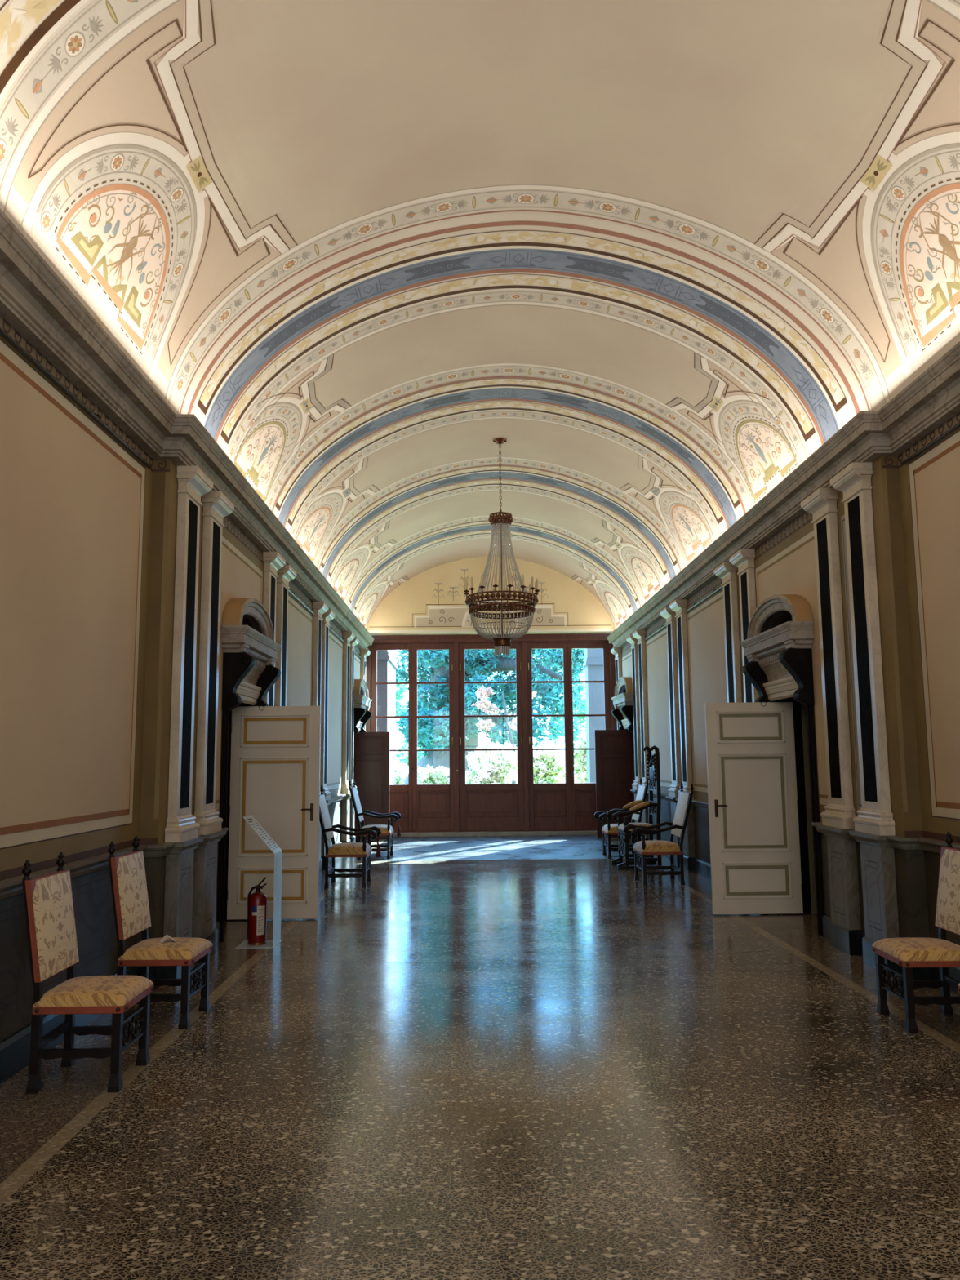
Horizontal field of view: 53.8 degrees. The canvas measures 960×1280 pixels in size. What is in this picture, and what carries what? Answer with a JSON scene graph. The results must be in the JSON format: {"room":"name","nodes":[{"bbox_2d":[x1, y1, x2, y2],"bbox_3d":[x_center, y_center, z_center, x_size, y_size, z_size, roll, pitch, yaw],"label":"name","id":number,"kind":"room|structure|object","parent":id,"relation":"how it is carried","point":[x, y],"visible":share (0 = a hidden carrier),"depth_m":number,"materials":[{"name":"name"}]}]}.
{"room":"historic interior","nodes":[
{"label":"historic interior","id":0,"kind":"room"},
{"bbox_2d":[0,315,360,1040],"bbox_3d":[-3.486,0.635,8.880,2.204,4.250,23.850,0,-7,-1],"label":"wall","id":1,"kind":"structure","parent":0,"point":[88,530],"depth_m":6.02,"materials":[{"name":"beige paint"}]},
{"bbox_2d":[0,327,151,468],"bbox_3d":[-2.478,-1.569,5.186,0.044,0.063,3.950,0,-7,-1],"label":"rail","id":2,"kind":"object","parent":1,"relation":"attached to","point":[2,332],"visible":1,"depth_m":5.69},
{"bbox_2d":[0,840,342,1084],"bbox_3d":[-2.420,2.600,8.342,0.164,0.200,23.250,0,-7,-1],"label":"baseboard","id":3,"kind":"structure","parent":1,"relation":"attached to","point":[15,1049],"depth_m":5.12,"materials":[{"name":"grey stone"}]},
{"bbox_2d":[0,794,346,899],"bbox_3d":[-2.399,1.735,8.451,0.222,0.093,23.250,0,-7,-1],"label":"rail","id":4,"kind":"object","parent":1,"relation":"attached to","point":[11,886],"visible":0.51,"depth_m":5.86,"materials":[{"name":"stone"}]},
{"bbox_2d":[0,208,373,648],"bbox_3d":[-2.378,-1.332,8.836,0.437,0.275,23.250,0,-7,-1],"label":"crown molding","id":5,"kind":"structure","parent":1,"relation":"attached to","point":[34,300],"depth_m":6.27,"materials":[{"name":"paint"}]},
{"bbox_2d":[163,466,213,978],"bbox_3d":[-2.288,0.608,7.434,0.159,3.925,0.516,0,-7,-1],"label":"pilaster","id":6,"kind":"object","parent":1,"relation":"attached to","point":[181,828],"visible":0.89,"depth_m":7.36,"materials":[{"name":"beige paint"}]},
{"bbox_2d":[191,491,234,962],"bbox_3d":[-2.295,0.696,8.139,0.159,3.925,0.516,0,-7,-1],"label":"pilaster","id":7,"kind":"object","parent":1,"relation":"attached to","point":[216,506],"visible":0.88,"depth_m":8.06,"materials":[{"name":"beige paint"}]},
{"bbox_2d":[217,598,280,942],"bbox_3d":[-2.250,1.202,9.351,0.269,3.222,1.574,0,-7,-1],"label":"door surround","id":8,"kind":"object","parent":1,"relation":"attached to","point":[250,649],"visible":0.9,"depth_m":8.80,"materials":[{"name":"black stone"}]},
{"bbox_2d":[226,706,320,919],"bbox_3d":[-2.137,1.773,9.802,0.933,2.175,0.105,0,-7,-1],"label":"door","id":9,"kind":"structure","parent":8,"relation":"attached to","point":[275,762],"depth_m":9.82,"materials":[{"name":"beige wood"}]},
{"bbox_2d":[262,551,285,706],"bbox_3d":[-2.320,0.996,10.530,0.159,3.925,0.516,0,-7,-1],"label":"pilaster","id":10,"kind":"object","parent":1,"relation":"attached to","point":[273,562],"visible":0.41,"depth_m":10.59,"materials":[{"name":"beige paint"}]},
{"bbox_2d":[274,564,297,706],"bbox_3d":[-2.327,1.085,11.234,0.159,3.925,0.516,0,-7,-1],"label":"pilaster","id":11,"kind":"object","parent":1,"relation":"attached to","point":[286,574],"visible":0.38,"depth_m":11.25,"materials":[{"name":"beige paint"}]},
{"bbox_2d":[288,589,315,614],"bbox_3d":[-2.421,-0.526,12.776,0.044,0.063,2.120,0,-7,-1],"label":"rail","id":12,"kind":"object","parent":1,"relation":"attached to","point":[289,591],"visible":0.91,"depth_m":12.68,"materials":[{"name":"grey metal"}]},
{"bbox_2d":[311,601,328,874],"bbox_3d":[-2.354,1.416,13.873,0.159,3.925,0.516,0,-7,-1],"label":"pilaster","id":13,"kind":"object","parent":1,"relation":"attached to","point":[320,608],"visible":0.46,"depth_m":13.88,"materials":[{"name":"beige paint"}]},
{"bbox_2d":[320,608,335,869],"bbox_3d":[-2.361,1.504,14.578,0.159,3.925,0.516,0,-7,-1],"label":"pilaster","id":14,"kind":"object","parent":1,"relation":"attached to","point":[329,615],"visible":0.59,"depth_m":14.53,"materials":[{"name":"beige paint"}]},
{"bbox_2d":[328,627,344,642],"bbox_3d":[-2.455,-0.110,16.090,0.044,0.063,2.060,0,-7,-1],"label":"rail","id":15,"kind":"object","parent":1,"relation":"attached to","point":[330,628],"visible":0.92,"depth_m":16.03,"materials":[{"name":"grey metal"}]},
{"bbox_2d":[341,631,355,843],"bbox_3d":[-2.388,1.829,17.157,0.159,3.925,0.516,0,-7,-1],"label":"pilaster","id":16,"kind":"object","parent":1,"relation":"attached to","point":[348,637],"visible":0.81,"depth_m":17.05,"materials":[{"name":"beige paint"}]},
{"bbox_2d":[348,636,359,842],"bbox_3d":[-2.395,1.917,17.862,0.159,3.925,0.516,0,-7,-1],"label":"pilaster","id":17,"kind":"object","parent":1,"relation":"attached to","point":[353,642],"visible":0.52,"depth_m":17.79,"materials":[{"name":"beige paint"}]},
{"bbox_2d":[353,679,372,840],"bbox_3d":[-2.347,2.389,18.806,0.269,3.222,1.574,0,-7,-1],"label":"door surround","id":18,"kind":"object","parent":1,"relation":"attached to","point":[362,715],"visible":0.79,"depth_m":18.40,"materials":[{"name":"stone"}]},
{"bbox_2d":[353,731,389,839],"bbox_3d":[-2.272,2.961,19.256,0.858,2.175,0.105,0,-7,-1],"label":"door","id":19,"kind":"structure","parent":18,"relation":"attached to","point":[371,749],"depth_m":19.29,"materials":[{"name":"brown wood"}]},
{"bbox_2d":[360,648,370,729],"bbox_3d":[-2.416,2.170,19.881,0.159,3.925,0.516,0,-7,-1],"label":"pilaster","id":20,"kind":"object","parent":1,"relation":"attached to","point":[364,652],"visible":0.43,"depth_m":19.90,"materials":[{"name":"beige paint"}]},
{"bbox_2d":[0,0,959,629],"bbox_3d":[0.338,-2.320,9.089,5.440,1.900,23.450,0,-7,-1],"label":"ceiling","id":21,"kind":"structure","parent":0,"point":[662,253],"depth_m":6.91,"materials":[{"name":"paint"}]},
{"bbox_2d":[463,437,540,656],"bbox_3d":[0.288,-1.283,12.914,1.030,3.007,1.030,0,-7,-1],"label":"chandelier","id":22,"kind":"object","parent":21,"relation":"hanging from","point":[502,644],"visible":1,"depth_m":12.73,"materials":[{"name":"brown metal"}]},
{"bbox_2d":[463,578,469,595],"bbox_3d":[-0.182,-0.703,12.741,0.078,0.258,0.078,0,-7,-1],"label":"candle","id":23,"kind":"object","parent":22,"relation":"on","point":[466,590],"depth_m":12.73,"materials":[{"name":"beige wax"}]},
{"bbox_2d":[469,577,475,593],"bbox_3d":[-0.108,-0.725,12.568,0.080,0.258,0.080,0,-7,-1],"label":"candle","id":24,"kind":"object","parent":22,"relation":"on","point":[471,588],"depth_m":12.56,"materials":[{"name":"beige wax"}]},
{"bbox_2d":[479,573,484,591],"bbox_3d":[0.028,-0.743,12.437,0.080,0.258,0.080,0,-7,-1],"label":"candle","id":25,"kind":"object","parent":22,"relation":"on","point":[482,586],"depth_m":12.43,"materials":[{"name":"beige wax"}]},
{"bbox_2d":[492,573,498,591],"bbox_3d":[0.203,-0.753,12.367,0.078,0.258,0.078,0,-7,-1],"label":"candle","id":26,"kind":"object","parent":22,"relation":"on","point":[495,576],"depth_m":12.36,"materials":[{"name":"beige wax"}]},
{"bbox_2d":[506,573,512,591],"bbox_3d":[0.392,-0.754,12.369,0.078,0.258,0.078,0,-7,-1],"label":"candle","id":27,"kind":"object","parent":22,"relation":"on","point":[509,585],"depth_m":12.36,"materials":[{"name":"beige wax"}]},
{"bbox_2d":[520,573,526,591],"bbox_3d":[0.566,-0.747,12.443,0.080,0.258,0.080,0,-7,-1],"label":"candle","id":28,"kind":"object","parent":22,"relation":"on","point":[522,586],"depth_m":12.43,"materials":[{"name":"beige wax"}]},
{"bbox_2d":[528,583,531,599],"bbox_3d":[0.693,-0.664,13.112,0.080,0.258,0.080,0,-7,-1],"label":"candle","id":29,"kind":"object","parent":22,"relation":"on","point":[530,586],"depth_m":13.10,"materials":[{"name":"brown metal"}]},
{"bbox_2d":[529,575,535,593],"bbox_3d":[0.699,-0.731,12.577,0.080,0.258,0.080,0,-7,-1],"label":"candle","id":30,"kind":"object","parent":22,"relation":"on","point":[532,588],"depth_m":12.57,"materials":[{"name":"beige wax"}]},
{"bbox_2d":[533,578,540,595],"bbox_3d":[0.769,-0.710,12.752,0.078,0.258,0.078,0,-7,-1],"label":"candle","id":31,"kind":"object","parent":22,"relation":"on","point":[536,581],"depth_m":12.74,"materials":[{"name":"beige wax"}]},
{"bbox_2d":[0,835,959,1279],"bbox_3d":[0.379,2.722,8.708,10.400,0.001,23.950,0,-7,-1],"label":"floor","id":32,"kind":"structure","parent":0,"point":[522,1057],"depth_m":4.45,"materials":[{"name":"stone"}]},
{"bbox_2d":[22,852,153,1093],"bbox_3d":[-2.054,1.706,4.975,0.560,1.128,0.495,0,-7,-1],"label":"chair","id":33,"kind":"object","parent":32,"relation":"on","point":[52,942],"visible":1,"depth_m":4.83,"materials":[{"name":"brown wood"}]},
{"bbox_2d":[32,871,79,981],"bbox_3d":[-2.236,1.493,4.998,0.080,0.490,0.476,0,-7,-1],"label":"chair back","id":34,"kind":"object","parent":33,"relation":"on","point":[55,943],"depth_m":4.93,"materials":[{"name":"beige fabric"}]},
{"bbox_2d":[32,975,153,1007],"bbox_3d":[-2.011,1.824,4.961,0.450,0.066,0.470,0,-7,-1],"label":"seat cushion","id":35,"kind":"object","parent":33,"relation":"on","point":[91,991],"depth_m":4.80,"materials":[{"name":"beige fabric"}]},
{"bbox_2d":[107,835,213,1029],"bbox_3d":[-2.045,1.844,6.073,0.560,1.128,0.495,-1,-7,0],"label":"chair","id":36,"kind":"object","parent":32,"relation":"on","point":[131,904],"visible":0.91,"depth_m":5.93,"materials":[{"name":"wood"}]},
{"bbox_2d":[116,851,151,939],"bbox_3d":[-2.227,1.631,6.101,0.080,0.490,0.476,-1,-7,0],"label":"chair back","id":37,"kind":"object","parent":36,"relation":"on","point":[133,913],"depth_m":6.03,"materials":[{"name":"beige fabric"}]},
{"bbox_2d":[117,937,212,959],"bbox_3d":[-2.002,1.962,6.058,0.450,0.066,0.470,-1,-7,0],"label":"seat cushion","id":38,"kind":"object","parent":36,"relation":"on","point":[184,948],"depth_m":5.88,"materials":[{"name":"beige fabric"}]},
{"bbox_2d":[159,934,176,942],"bbox_3d":[-1.998,1.909,6.059,0.090,0.035,0.100,3,-8,-25],"label":"folded card","id":39,"kind":"object","parent":36,"relation":"on","point":[166,936],"visible":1,"depth_m":6.05,"materials":[{"name":"white paper"}]},
{"bbox_2d":[235,814,282,948],"bbox_3d":[-1.969,2.145,8.479,0.337,1.129,0.330,0,-7,-1],"label":"stand","id":40,"kind":"object","parent":32,"relation":"on","point":[253,823],"visible":0.97,"depth_m":8.45,"materials":[{"name":"metal"}]},
{"bbox_2d":[246,877,266,945],"bbox_3d":[-1.987,2.413,8.460,0.165,0.579,0.162,3,-8,-24],"label":"fire extinguisher","id":41,"kind":"object","parent":40,"relation":"on","point":[256,901],"visible":1,"depth_m":8.39,"materials":[{"name":"red metal"}]},
{"bbox_2d":[319,785,381,888],"bbox_3d":[-1.746,2.574,12.520,0.837,1.280,0.666,0,-7,-1],"label":"armchair","id":42,"kind":"object","parent":32,"relation":"on","point":[364,850],"visible":0.94,"depth_m":12.23,"materials":[{"name":"brown wood"}]},
{"bbox_2d":[319,795,333,839],"bbox_3d":[-2.041,2.340,12.546,0.137,0.555,0.570,0,-7,-1],"label":"cushion","id":43,"kind":"object","parent":42,"relation":"on","point":[324,816],"depth_m":12.36,"materials":[{"name":"beige fabric"}]},
{"bbox_2d":[326,842,372,854],"bbox_3d":[-1.721,2.742,12.499,0.525,0.110,0.640,0,-7,-1],"label":"seat cushion","id":44,"kind":"object","parent":42,"relation":"on","point":[345,848],"depth_m":12.21,"materials":[{"name":"beige fabric"}]},
{"bbox_2d":[375,831,381,857],"bbox_3d":[-1.383,2.766,12.854,0.084,0.356,0.068,0,-7,-1],"label":"cord","id":45,"kind":"object","parent":42,"relation":"hanging from","point":[378,850],"visible":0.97,"depth_m":12.83,"materials":[{"name":"red fabric"}]},
{"bbox_2d":[348,780,401,858],"bbox_3d":[-1.767,3.009,15.982,0.837,1.280,0.666,0,-7,-1],"label":"armchair","id":46,"kind":"object","parent":32,"relation":"on","point":[388,830],"visible":0.88,"depth_m":15.72,"materials":[{"name":"brown wood"}]},
{"bbox_2d":[352,787,364,822],"bbox_3d":[-2.061,2.775,16.009,0.137,0.555,0.570,0,-7,-1],"label":"cushion","id":47,"kind":"object","parent":46,"relation":"on","point":[356,802],"depth_m":15.78,"materials":[{"name":"beige fabric"}]},
{"bbox_2d":[361,824,393,833],"bbox_3d":[-1.742,3.177,15.962,0.525,0.110,0.640,0,-7,-1],"label":"seat cushion","id":48,"kind":"object","parent":46,"relation":"on","point":[384,828],"depth_m":15.73,"materials":[{"name":"beige fabric"}]},
{"bbox_2d":[396,816,400,836],"bbox_3d":[-1.404,3.200,16.317,0.084,0.356,0.068,0,-7,-1],"label":"tassel","id":49,"kind":"object","parent":46,"relation":"hanging from","point":[398,833],"visible":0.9,"depth_m":16.29,"materials":[{"name":"red fabric"}]},
{"bbox_2d":[392,830,596,836],"bbox_3d":[0.257,4.226,20.547,5.500,0.167,0.980,0,-7,-1],"label":"threshold","id":50,"kind":"object","parent":32,"relation":"on","point":[594,832],"visible":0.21,"depth_m":20.07,"materials":[{"name":"wood"}]},
{"bbox_2d":[593,777,648,858],"bbox_3d":[2.344,2.939,15.711,0.837,1.280,0.666,0,-7,-1],"label":"armchair","id":51,"kind":"object","parent":32,"relation":"on","point":[609,829],"visible":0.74,"depth_m":15.50,"materials":[{"name":"brown wood"}]},
{"bbox_2d":[601,823,617,832],"bbox_3d":[2.321,3.108,15.690,0.525,0.110,0.640,0,-7,-1],"label":"seat cushion","id":52,"kind":"object","parent":51,"relation":"on","point":[610,828],"depth_m":15.41,"materials":[{"name":"beige fabric"}]},
{"bbox_2d":[631,785,644,820],"bbox_3d":[2.634,2.701,15.744,0.137,0.555,0.570,0,-7,-1],"label":"cushion","id":53,"kind":"object","parent":51,"relation":"on","point":[641,791],"depth_m":15.57,"materials":[{"name":"beige fabric"}]},
{"bbox_2d":[606,745,663,869],"bbox_3d":[2.303,2.487,14.205,0.727,1.788,0.684,0,-7,-1],"label":"armchair","id":54,"kind":"object","parent":32,"relation":"on","point":[654,772],"visible":0.94,"depth_m":13.99,"materials":[{"name":"brown wood"}]},
{"bbox_2d":[617,822,656,831],"bbox_3d":[2.348,2.785,14.168,0.480,0.090,0.600,0,-7,-1],"label":"seat cushion","id":55,"kind":"object","parent":54,"relation":"on","point":[620,826],"depth_m":14.02,"materials":[{"name":"beige fabric"}]},
{"bbox_2d":[622,782,693,885],"bbox_3d":[2.352,2.534,12.486,0.837,1.280,0.666,0,-7,-1],"label":"armchair","id":56,"kind":"object","parent":32,"relation":"on","point":[677,828],"visible":1,"depth_m":12.23,"materials":[{"name":"brown wood"}]},
{"bbox_2d":[633,840,679,852],"bbox_3d":[2.329,2.703,12.465,0.525,0.110,0.640,0,-7,-1],"label":"seat cushion","id":57,"kind":"object","parent":56,"relation":"on","point":[650,846],"depth_m":12.18,"materials":[{"name":"beige fabric"}]},
{"bbox_2d":[671,792,688,836],"bbox_3d":[2.642,2.296,12.519,0.137,0.555,0.570,0,-7,-1],"label":"cushion","id":58,"kind":"object","parent":56,"relation":"on","point":[682,812],"depth_m":12.35,"materials":[{"name":"beige fabric"}]},
{"bbox_2d":[871,831,959,1033],"bbox_3d":[2.772,1.774,5.847,0.560,1.128,0.495,-1,-7,1],"label":"chair","id":59,"kind":"object","parent":32,"relation":"on","point":[908,953],"visible":1,"depth_m":5.84,"materials":[{"name":"wood"}]},
{"bbox_2d":[871,937,959,960],"bbox_3d":[2.730,1.893,5.833,0.450,0.066,0.470,-1,-7,1],"label":"seat cushion","id":60,"kind":"object","parent":59,"relation":"on","point":[916,948],"depth_m":5.71,"materials":[{"name":"beige fabric"}]},
{"bbox_2d":[935,848,959,934],"bbox_3d":[2.950,1.558,5.872,0.080,0.490,0.476,-1,-7,1],"label":"cushion","id":61,"kind":"object","parent":59,"relation":"on","point":[948,904],"depth_m":5.93,"materials":[{"name":"beige fabric"}]},
{"bbox_2d":[366,556,614,635],"bbox_3d":[0.216,-0.971,20.831,5.600,1.690,0.612,0,-7,-1],"label":"wall","id":62,"kind":"structure","parent":0,"point":[432,602],"depth_m":20.51,"materials":[{"name":"paint"}]},
{"bbox_2d":[365,633,617,832],"bbox_3d":[0.240,1.954,20.636,5.560,4.363,0.270,0,-7,-1],"label":"door","id":63,"kind":"structure","parent":62,"relation":"in","point":[458,806],"depth_m":20.56,"materials":[{"name":"brown wood"}]},
{"bbox_2d":[621,412,959,945],"bbox_3d":[4.209,0.580,8.966,2.204,4.250,23.850,0,-7,-1],"label":"wall","id":64,"kind":"structure","parent":0,"point":[916,503],"depth_m":7.22,"materials":[{"name":"beige paint"}]},
{"bbox_2d":[610,647,622,729],"bbox_3d":[2.915,2.132,19.941,0.159,3.925,0.516,0,-7,-1],"label":"pilaster","id":65,"kind":"object","parent":64,"relation":"attached to","point":[616,651],"visible":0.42,"depth_m":19.97,"materials":[{"name":"beige paint"}]},
{"bbox_2d":[611,676,635,780],"bbox_3d":[2.873,2.351,18.864,0.269,3.222,1.574,0,-7,-1],"label":"door surround","id":66,"kind":"object","parent":64,"relation":"attached to","point":[622,700],"visible":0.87,"depth_m":18.66,"materials":[{"name":"stone"}]},
{"bbox_2d":[594,729,635,837],"bbox_3d":[2.796,2.924,19.313,0.858,2.175,0.105,0,-7,-1],"label":"door","id":67,"kind":"structure","parent":66,"relation":"attached to","point":[614,748],"depth_m":19.34,"materials":[{"name":"brown wood"}]},
{"bbox_2d":[626,635,641,840],"bbox_3d":[2.935,1.878,17.922,0.159,3.925,0.516,0,-7,-1],"label":"pilaster","id":68,"kind":"object","parent":64,"relation":"attached to","point":[633,641],"visible":0.56,"depth_m":17.88,"materials":[{"name":"beige paint"}]},
{"bbox_2d":[631,629,648,840],"bbox_3d":[2.943,1.790,17.217,0.159,3.925,0.516,0,-7,-1],"label":"pilaster","id":69,"kind":"object","parent":64,"relation":"attached to","point":[639,634],"visible":0.59,"depth_m":17.18,"materials":[{"name":"beige paint"}]},
{"bbox_2d":[644,624,666,639],"bbox_3d":[3.006,-0.150,16.151,0.044,0.063,2.060,0,-7,-1],"label":"rail","id":70,"kind":"object","parent":64,"relation":"attached to","point":[661,628],"visible":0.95,"depth_m":16.08,"materials":[{"name":"grey metal"}]},
{"bbox_2d":[659,607,681,866],"bbox_3d":[2.969,1.466,14.637,0.159,3.925,0.516,0,-7,-1],"label":"pilaster","id":71,"kind":"object","parent":64,"relation":"attached to","point":[669,615],"visible":0.72,"depth_m":14.59,"materials":[{"name":"beige paint"}]},
{"bbox_2d":[669,599,695,871],"bbox_3d":[2.976,1.377,13.933,0.159,3.925,0.516,0,-7,-1],"label":"pilaster","id":72,"kind":"object","parent":64,"relation":"attached to","point":[678,606],"visible":0.7,"depth_m":13.85,"materials":[{"name":"beige paint"}]},
{"bbox_2d":[684,586,722,612],"bbox_3d":[3.040,-0.566,12.837,0.044,0.063,2.120,0,-7,-1],"label":"rail","id":73,"kind":"object","parent":64,"relation":"attached to","point":[721,587],"visible":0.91,"depth_m":12.72,"materials":[{"name":"grey metal"}]},
{"bbox_2d":[713,562,742,702],"bbox_3d":[3.004,1.046,11.294,0.159,3.925,0.516,0,-7,-1],"label":"pilaster","id":74,"kind":"object","parent":64,"relation":"attached to","point":[726,571],"visible":0.36,"depth_m":11.32,"materials":[{"name":"beige paint"}]},
{"bbox_2d":[728,548,759,702],"bbox_3d":[3.011,0.958,10.589,0.159,3.925,0.516,0,-7,-1],"label":"pilaster","id":75,"kind":"object","parent":64,"relation":"attached to","point":[744,559],"visible":0.4,"depth_m":10.68,"materials":[{"name":"beige paint"}]},
{"bbox_2d":[740,594,824,936],"bbox_3d":[2.970,1.164,9.409,0.269,3.222,1.574,0,-7,-1],"label":"door surround","id":76,"kind":"object","parent":64,"relation":"attached to","point":[777,647],"visible":0.94,"depth_m":8.96,"materials":[{"name":"stone"}]},
{"bbox_2d":[704,702,803,914],"bbox_3d":[2.856,1.737,9.858,0.933,2.175,0.105,0,-7,-1],"label":"door","id":77,"kind":"structure","parent":76,"relation":"attached to","point":[753,806],"depth_m":9.86,"materials":[{"name":"beige wood"}]},
{"bbox_2d":[606,341,959,647],"bbox_3d":[3.073,-1.372,8.897,0.437,0.275,23.250,0,-7,-1],"label":"crown molding","id":78,"kind":"structure","parent":64,"relation":"attached to","point":[932,398],"depth_m":7.95,"materials":[{"name":"paint"}]},
{"bbox_2d":[646,791,959,853],"bbox_3d":[3.147,1.694,8.513,0.222,0.093,23.250,0,-7,-1],"label":"rail","id":79,"kind":"object","parent":64,"relation":"attached to","point":[895,842],"visible":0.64,"depth_m":6.94,"materials":[{"name":"stone"}]},
{"bbox_2d":[653,839,959,995],"bbox_3d":[3.183,2.559,8.405,0.164,0.200,23.250,0,-7,-1],"label":"baseboard","id":80,"kind":"structure","parent":64,"relation":"attached to","point":[703,868],"depth_m":7.00,"materials":[{"name":"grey stone"}]},
{"bbox_2d":[800,488,861,955],"bbox_3d":[3.035,0.657,8.198,0.159,3.925,0.516,0,-7,-1],"label":"pilaster","id":81,"kind":"object","parent":64,"relation":"attached to","point":[845,925],"visible":0.96,"depth_m":8.12,"materials":[{"name":"beige paint"}]},
{"bbox_2d":[829,462,899,975],"bbox_3d":[3.043,0.569,7.494,0.159,3.925,0.516,0,-7,-1],"label":"pilaster","id":82,"kind":"object","parent":64,"relation":"attached to","point":[874,821],"visible":0.94,"depth_m":7.43,"materials":[{"name":"beige paint"}]},
{"bbox_2d":[902,422,959,464],"bbox_3d":[3.251,-1.610,5.250,0.044,0.063,3.950,0,-7,-1],"label":"molding","id":83,"kind":"structure","parent":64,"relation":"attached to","point":[957,425],"depth_m":6.74,"materials":[{"name":"beige paint"}]},
{"label":"outside","id":84,"kind":"structure","parent":0,"visible":0},
{"bbox_2d":[401,776,582,783],"bbox_3d":[-0.107,8.904,56.130,80.000,0.250,66.400,0,-7,-1],"label":"ground","id":85,"kind":"structure","parent":84,"point":[575,781],"depth_m":74.49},
{"bbox_2d":[395,768,405,784],"bbox_3d":[-2.910,4.593,28.174,1.575,1.609,1.426,0,-7,-1],"label":"flowering shrub","id":86,"kind":"object","parent":85,"relation":"on","point":[400,776],"visible":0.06,"depth_m":28.25,"materials":[{"name":"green plant"}]},
{"bbox_2d":[395,662,428,765],"bbox_3d":[-4.515,3.378,39.678,5.593,7.514,4.958,0,-7,-1],"label":"tree","id":87,"kind":"object","parent":85,"relation":"on","point":[399,692],"visible":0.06,"depth_m":39.71,"materials":[{"name":"green plant"}]},
{"bbox_2d":[417,764,449,784],"bbox_3d":[-1.236,4.487,27.765,1.497,1.688,1.790,5,-9,-35],"label":"flowering shrub","id":88,"kind":"object","parent":85,"relation":"on","point":[435,776],"visible":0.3,"depth_m":27.63,"materials":[{"name":"green plant"}]},
{"bbox_2d":[395,648,585,784],"bbox_3d":[-0.094,1.173,33.228,8.578,10.812,5.637,0,-7,-1],"label":"tree","id":89,"kind":"object","parent":85,"relation":"on","point":[433,733],"visible":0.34,"depth_m":32.29,"materials":[{"name":"green plant"}]},
{"bbox_2d":[465,742,517,783],"bbox_3d":[0.311,3.933,25.933,1.728,2.301,1.531,0,-7,-1],"label":"flowering shrub","id":90,"kind":"object","parent":85,"relation":"on","point":[488,771],"visible":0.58,"depth_m":25.72,"materials":[{"name":"green plant"}]},
{"bbox_2d":[471,684,537,783],"bbox_3d":[0.767,3.539,28.843,1.964,4.401,1.615,-2,-7,9],"label":"tree","id":91,"kind":"object","parent":85,"relation":"on","point":[481,704],"visible":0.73,"depth_m":28.89,"materials":[{"name":"green plant"}]},
{"bbox_2d":[533,735,565,783],"bbox_3d":[1.880,3.977,27.233,1.581,2.508,1.310,-2,-7,11],"label":"flowering shrub","id":92,"kind":"object","parent":85,"relation":"on","point":[547,767],"visible":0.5,"depth_m":26.96,"materials":[{"name":"green plant"}]},
{"bbox_2d":[551,648,586,751],"bbox_3d":[5.809,3.291,43.079,7.529,8.355,5.133,0,-7,-1],"label":"tree","id":93,"kind":"object","parent":85,"relation":"on","point":[581,710],"visible":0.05,"depth_m":41.75,"materials":[{"name":"green plant"}]},
{"bbox_2d":[573,731,586,782],"bbox_3d":[3.296,3.727,25.988,1.733,2.669,1.732,0,-7,-1],"label":"flowering shrub","id":94,"kind":"object","parent":85,"relation":"on","point":[580,756],"visible":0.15,"depth_m":25.61,"materials":[{"name":"green plant"}]},
{"bbox_2d":[582,648,604,782],"bbox_3d":[3.008,1.287,23.958,0.700,7.400,0.680,0,-7,-1],"label":"pier","id":95,"kind":"structure","parent":85,"relation":"on","point":[593,664],"depth_m":23.66,"materials":[{"name":"paint"}]},
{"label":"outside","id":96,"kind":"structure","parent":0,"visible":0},
{"bbox_3d":[0.246,4.667,21.868,12.000,0.620,2.850,0,-7,-1],"label":"terrace","id":97,"kind":"object","parent":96,"visible":0},
{"bbox_2d":[376,649,397,784],"bbox_3d":[-2.548,1.227,23.097,0.890,7.400,2.490,0,-7,-1],"label":"wall","id":98,"kind":"structure","parent":97,"relation":"on","point":[387,666],"depth_m":22.12,"materials":[{"name":"paint"}]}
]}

